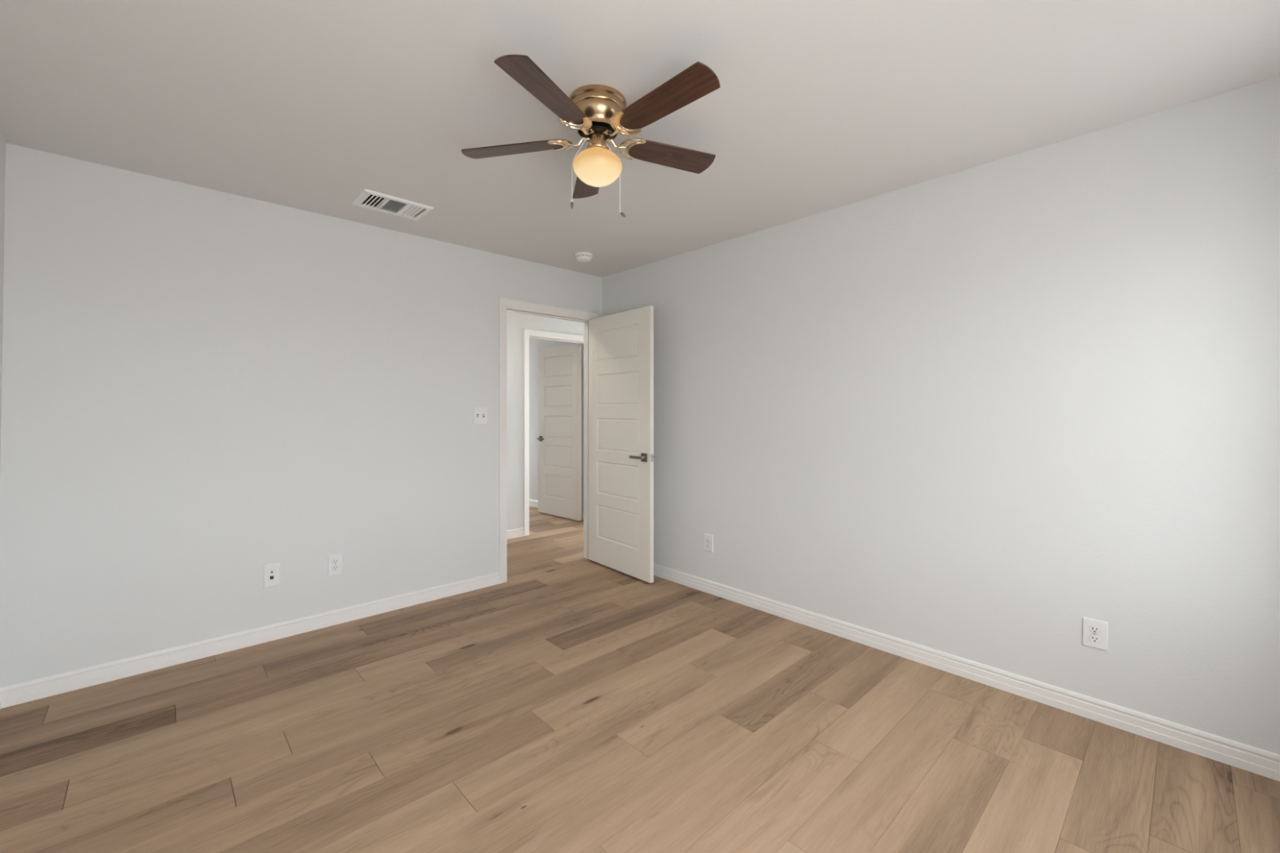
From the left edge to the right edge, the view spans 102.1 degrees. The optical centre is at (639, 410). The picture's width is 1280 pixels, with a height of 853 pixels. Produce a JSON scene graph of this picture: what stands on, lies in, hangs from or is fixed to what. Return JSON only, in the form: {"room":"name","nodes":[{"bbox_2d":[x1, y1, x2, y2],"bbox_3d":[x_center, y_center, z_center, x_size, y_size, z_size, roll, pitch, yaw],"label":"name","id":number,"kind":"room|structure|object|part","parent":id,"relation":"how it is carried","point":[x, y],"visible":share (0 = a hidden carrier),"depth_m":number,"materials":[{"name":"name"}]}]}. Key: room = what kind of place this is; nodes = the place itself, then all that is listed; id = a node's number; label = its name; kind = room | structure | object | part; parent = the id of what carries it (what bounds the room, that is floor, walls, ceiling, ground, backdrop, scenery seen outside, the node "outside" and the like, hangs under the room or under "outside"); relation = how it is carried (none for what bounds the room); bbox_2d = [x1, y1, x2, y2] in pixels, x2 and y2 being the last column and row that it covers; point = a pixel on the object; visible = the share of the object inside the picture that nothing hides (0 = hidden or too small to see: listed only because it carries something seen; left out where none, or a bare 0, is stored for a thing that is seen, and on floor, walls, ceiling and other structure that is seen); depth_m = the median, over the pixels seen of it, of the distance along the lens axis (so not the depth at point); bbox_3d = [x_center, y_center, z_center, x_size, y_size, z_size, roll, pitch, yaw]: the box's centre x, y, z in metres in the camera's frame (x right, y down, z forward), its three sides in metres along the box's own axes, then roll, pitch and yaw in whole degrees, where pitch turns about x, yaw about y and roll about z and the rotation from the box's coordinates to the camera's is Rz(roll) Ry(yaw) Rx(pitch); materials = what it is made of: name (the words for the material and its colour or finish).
{"room":"empty bedroom","nodes":[
{"label":"empty bedroom","id":0,"kind":"room"},
{"bbox_2d":[0,133,5,467],"bbox_3d":[-1.389,0.060,0.692,0.141,2.440,4.115,0,0,-43],"label":"wall","id":1,"kind":"structure","parent":0,"point":[2,144],"depth_m":2.21,"materials":[{"name":"white paint"}]},
{"bbox_2d":[0,142,602,687],"bbox_3d":[-0.732,0.060,4.210,5.915,2.440,0.115,0,0,-43],"label":"wall","id":2,"kind":"structure","parent":0,"point":[203,389],"depth_m":2.74,"materials":[{"name":"white paint"}]},
{"bbox_2d":[0,571,499,708],"bbox_3d":[-1.901,1.236,3.024,2.356,0.087,0.014,0,0,-43],"label":"baseboard","id":3,"kind":"structure","parent":2,"relation":"attached to","point":[50,686],"depth_m":2.72,"materials":[{"name":"white paint"}]},
{"bbox_2d":[263,562,279,588],"bbox_3d":[-2.050,0.919,2.881,0.074,0.128,0.018,0,0,-43],"label":"jack plate","id":4,"kind":"object","parent":2,"relation":"attached to","point":[271,571],"visible":1,"depth_m":2.88,"materials":[{"name":"white plastic"}]},
{"bbox_2d":[328,552,342,577],"bbox_3d":[-1.824,0.923,3.099,0.078,0.128,0.010,0,0,-43],"label":"wall outlet","id":5,"kind":"object","parent":2,"relation":"attached to","point":[335,562],"visible":1,"depth_m":3.10,"materials":[{"name":"white plastic"}]},
{"bbox_2d":[332,559,338,564],"bbox_3d":[-1.822,0.903,3.097,0.034,0.028,0.004,0,0,-43],"label":"receptacle","id":6,"kind":"object","parent":5,"relation":"attached to","point":[334,561],"depth_m":3.09,"materials":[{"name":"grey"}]},
{"bbox_2d":[332,565,338,570],"bbox_3d":[-1.822,0.943,3.097,0.034,0.028,0.004,0,0,-43],"label":"receptacle","id":7,"kind":"object","parent":5,"relation":"attached to","point":[334,567],"depth_m":3.09,"materials":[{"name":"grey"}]},
{"bbox_2d":[472,407,488,424],"bbox_3d":[-1.146,0.036,3.728,0.114,0.120,0.021,0,0,-43],"label":"light switch","id":8,"kind":"object","parent":2,"relation":"attached to","point":[480,415],"visible":1,"depth_m":3.73,"materials":[{"name":"white plastic"}]},
{"bbox_2d":[498,297,599,583],"bbox_3d":[-0.745,0.221,4.198,0.937,2.118,0.151,0,0,-43],"label":"door frame","id":9,"kind":"structure","parent":2,"relation":"attached to","point":[505,304],"depth_m":3.86,"materials":[{"name":"white paint"}]},
{"bbox_3d":[-1.019,0.221,3.849,0.060,2.118,0.018,0,0,-43],"label":"casing","id":10,"kind":"part","parent":9,"relation":"part of","materials":[{"name":"white paint"}]},
{"bbox_3d":[-0.699,-0.808,4.149,0.937,0.060,0.018,0,0,-43],"label":"head casing","id":11,"kind":"part","parent":9,"relation":"part of","materials":[{"name":"white paint"}]},
{"bbox_2d":[588,305,654,582],"bbox_3d":[-0.168,0.246,4.103,0.141,2.032,0.820,0,0,-40],"label":"door","id":12,"kind":"structure","parent":2,"relation":"in","point":[621,456],"depth_m":4.04,"materials":[{"name":"white paint"}]},
{"bbox_3d":[-0.035,0.347,3.844,0.013,0.020,0.127,0,0,-40],"label":"lever handle","id":13,"kind":"part","parent":12,"relation":"part of","materials":[{"name":"black metal"}]},
{"bbox_2d":[506,311,583,530],"bbox_3d":[-1.506,0.060,5.067,5.670,2.440,0.115,0,0,-43],"label":"wall","id":14,"kind":"structure","parent":0,"point":[517,322],"depth_m":5.24,"materials":[{"name":"white paint"}]},
{"bbox_2d":[506,527,524,539],"bbox_3d":[-2.357,1.236,4.180,3.214,0.087,0.014,0,0,-43],"label":"baseboard","id":15,"kind":"structure","parent":14,"relation":"attached to","point":[519,532],"depth_m":5.21,"materials":[{"name":"white paint"}]},
{"bbox_2d":[523,328,583,536],"bbox_3d":[-0.882,0.221,5.642,0.939,2.118,0.134,0,0,-43],"label":"door frame","id":16,"kind":"structure","parent":14,"relation":"attached to","point":[527,333],"depth_m":5.30,"materials":[{"name":"white paint"}]},
{"bbox_3d":[-1.162,0.221,5.299,0.060,2.118,0.018,0,0,-43],"label":"casing","id":17,"kind":"part","parent":16,"relation":"part of","materials":[{"name":"white paint"}]},
{"bbox_3d":[-0.842,-0.808,5.599,0.939,0.060,0.018,0,0,-43],"label":"head casing","id":18,"kind":"part","parent":16,"relation":"part of","materials":[{"name":"white paint"}]},
{"bbox_2d":[528,337,583,511],"bbox_3d":[-1.591,0.060,7.171,0.115,2.440,3.070,0,0,-43],"label":"wall","id":19,"kind":"structure","parent":0,"point":[535,344],"depth_m":6.88,"materials":[{"name":"white paint"}]},
{"bbox_2d":[528,498,583,519],"bbox_3d":[-1.639,1.236,7.127,0.014,0.087,3.070,0,0,-43],"label":"baseboard","id":20,"kind":"structure","parent":19,"relation":"attached to","point":[532,503],"depth_m":6.87,"materials":[{"name":"white paint"}]},
{"bbox_2d":[537,343,581,520],"bbox_3d":[-0.963,0.246,6.227,0.826,2.032,0.147,0,0,40],"label":"door","id":21,"kind":"structure","parent":19,"relation":"in","point":[559,367],"depth_m":6.17,"materials":[{"name":"white paint"}]},
{"bbox_2d":[0,506,1279,852],"bbox_3d":[-0.821,1.330,4.315,6.000,0.100,8.490,0,0,-43],"label":"floor","id":22,"kind":"structure","parent":0,"point":[572,703],"depth_m":1.94,"materials":[{"name":"brown wood"}]},
{"bbox_2d":[0,0,1279,277],"bbox_3d":[-0.803,-1.210,4.297,6.000,0.100,8.640,0,0,-43],"label":"ceiling","id":23,"kind":"structure","parent":0,"point":[818,106],"depth_m":1.87,"materials":[{"name":"white paint"}]},
{"bbox_2d":[351,188,433,220],"bbox_3d":[-1.391,-1.202,2.917,0.362,0.112,0.252,0,0,-43],"label":"ceiling vent","id":24,"kind":"object","parent":23,"relation":"in","point":[378,201],"visible":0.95,"depth_m":2.92,"materials":[{"name":"white metal"}]},
{"bbox_2d":[574,251,592,262],"bbox_3d":[-0.418,-1.135,3.843,0.136,0.049,0.136,0,0,-43],"label":"smoke detector","id":25,"kind":"object","parent":23,"relation":"attached to","point":[582,256],"visible":1,"depth_m":3.80,"materials":[{"name":"white plastic"}]},
{"bbox_2d":[461,54,719,217],"bbox_3d":[-0.132,-0.954,1.929,1.007,0.412,0.987,0,0,-43],"label":"ceiling fan","id":26,"kind":"object","parent":23,"relation":"hanging from","point":[598,113],"visible":1,"depth_m":1.86,"materials":[{"name":"brown wood"}]},
{"bbox_3d":[-0.472,-1.002,1.986,0.419,0.048,0.121,0,0,5],"label":"fan blade","id":27,"kind":"part","parent":26,"relation":"part of","materials":[{"name":"brown wood"}]},
{"bbox_3d":[-0.287,-1.011,1.656,0.121,0.031,0.419,0,0,26],"label":"fan blade","id":28,"kind":"part","parent":26,"relation":"part of","materials":[{"name":"brown wood"}]},
{"bbox_3d":[-0.223,-0.903,1.934,0.068,0.231,0.006,0,0,5],"label":"pull chain","id":29,"kind":"part","parent":26,"relation":"part of","materials":[{"name":"silver metal"}]},
{"bbox_3d":[-0.226,-1.016,2.253,0.121,0.037,0.419,0,0,-10],"label":"fan blade","id":30,"kind":"part","parent":26,"relation":"part of","materials":[{"name":"brown wood"}]},
{"bbox_3d":[-0.159,-1.053,1.945,0.142,0.042,0.142,0,0,-43],"label":"motor","id":31,"kind":"part","parent":26,"relation":"part of","materials":[{"name":"black metal"}]},
{"bbox_3d":[-0.159,-0.912,1.945,0.184,0.122,0.184,0,0,-43],"label":"glass globe","id":32,"kind":"part","parent":26,"relation":"part of","materials":[{"name":"white glass"}]},
{"bbox_3d":[-0.106,-0.894,1.985,0.066,0.250,0.008,0,0,-27],"label":"pull chain","id":33,"kind":"part","parent":26,"relation":"part of","materials":[{"name":"silver metal"}]},
{"bbox_3d":[0.070,-1.034,1.728,0.419,0.038,0.121,0,0,41],"label":"fan blade","id":34,"kind":"part","parent":26,"relation":"part of","materials":[{"name":"brown wood"}]},
{"bbox_3d":[0.118,-1.037,2.096,0.419,0.047,0.121,0,0,-31],"label":"fan blade","id":35,"kind":"part","parent":26,"relation":"part of","materials":[{"name":"brown wood"}]},
{"bbox_2d":[602,75,1279,755],"bbox_3d":[1.120,0.060,3.048,0.115,2.440,4.115,0,0,-43],"label":"wall","id":36,"kind":"structure","parent":0,"point":[980,413],"depth_m":2.32,"materials":[{"name":"white paint"}]},
{"bbox_2d":[704,533,713,552],"bbox_3d":[0.481,0.930,3.637,0.010,0.120,0.079,0,0,-43],"label":"wall outlet","id":37,"kind":"object","parent":36,"relation":"attached to","point":[708,539],"visible":1,"depth_m":3.63,"materials":[{"name":"white plastic"}]},
{"bbox_2d":[653,563,1279,782],"bbox_3d":[1.034,1.236,3.045,0.014,0.087,4.000,0,0,-43],"label":"baseboard","id":38,"kind":"structure","parent":36,"relation":"attached to","point":[1252,759],"depth_m":2.31,"materials":[{"name":"white paint"}]},
{"bbox_2d":[1082,617,1107,651],"bbox_3d":[1.884,0.925,2.142,0.010,0.118,0.080,0,0,-43],"label":"wall outlet","id":39,"kind":"object","parent":36,"relation":"attached to","point":[1095,632],"visible":1,"depth_m":2.14,"materials":[{"name":"white plastic"}]},
{"bbox_2d":[1088,625,1100,633],"bbox_3d":[1.882,0.905,2.141,0.004,0.028,0.034,0,0,-43],"label":"receptacle","id":40,"kind":"object","parent":39,"relation":"attached to","point":[1092,628],"depth_m":2.14,"materials":[{"name":"white plastic"}]},
{"bbox_2d":[1088,634,1100,643],"bbox_3d":[1.882,0.945,2.140,0.005,0.030,0.036,0,0,-43],"label":"receptacle","id":41,"kind":"object","parent":39,"relation":"attached to","point":[1093,638],"depth_m":2.14,"materials":[{"name":"white plastic"}]}
]}

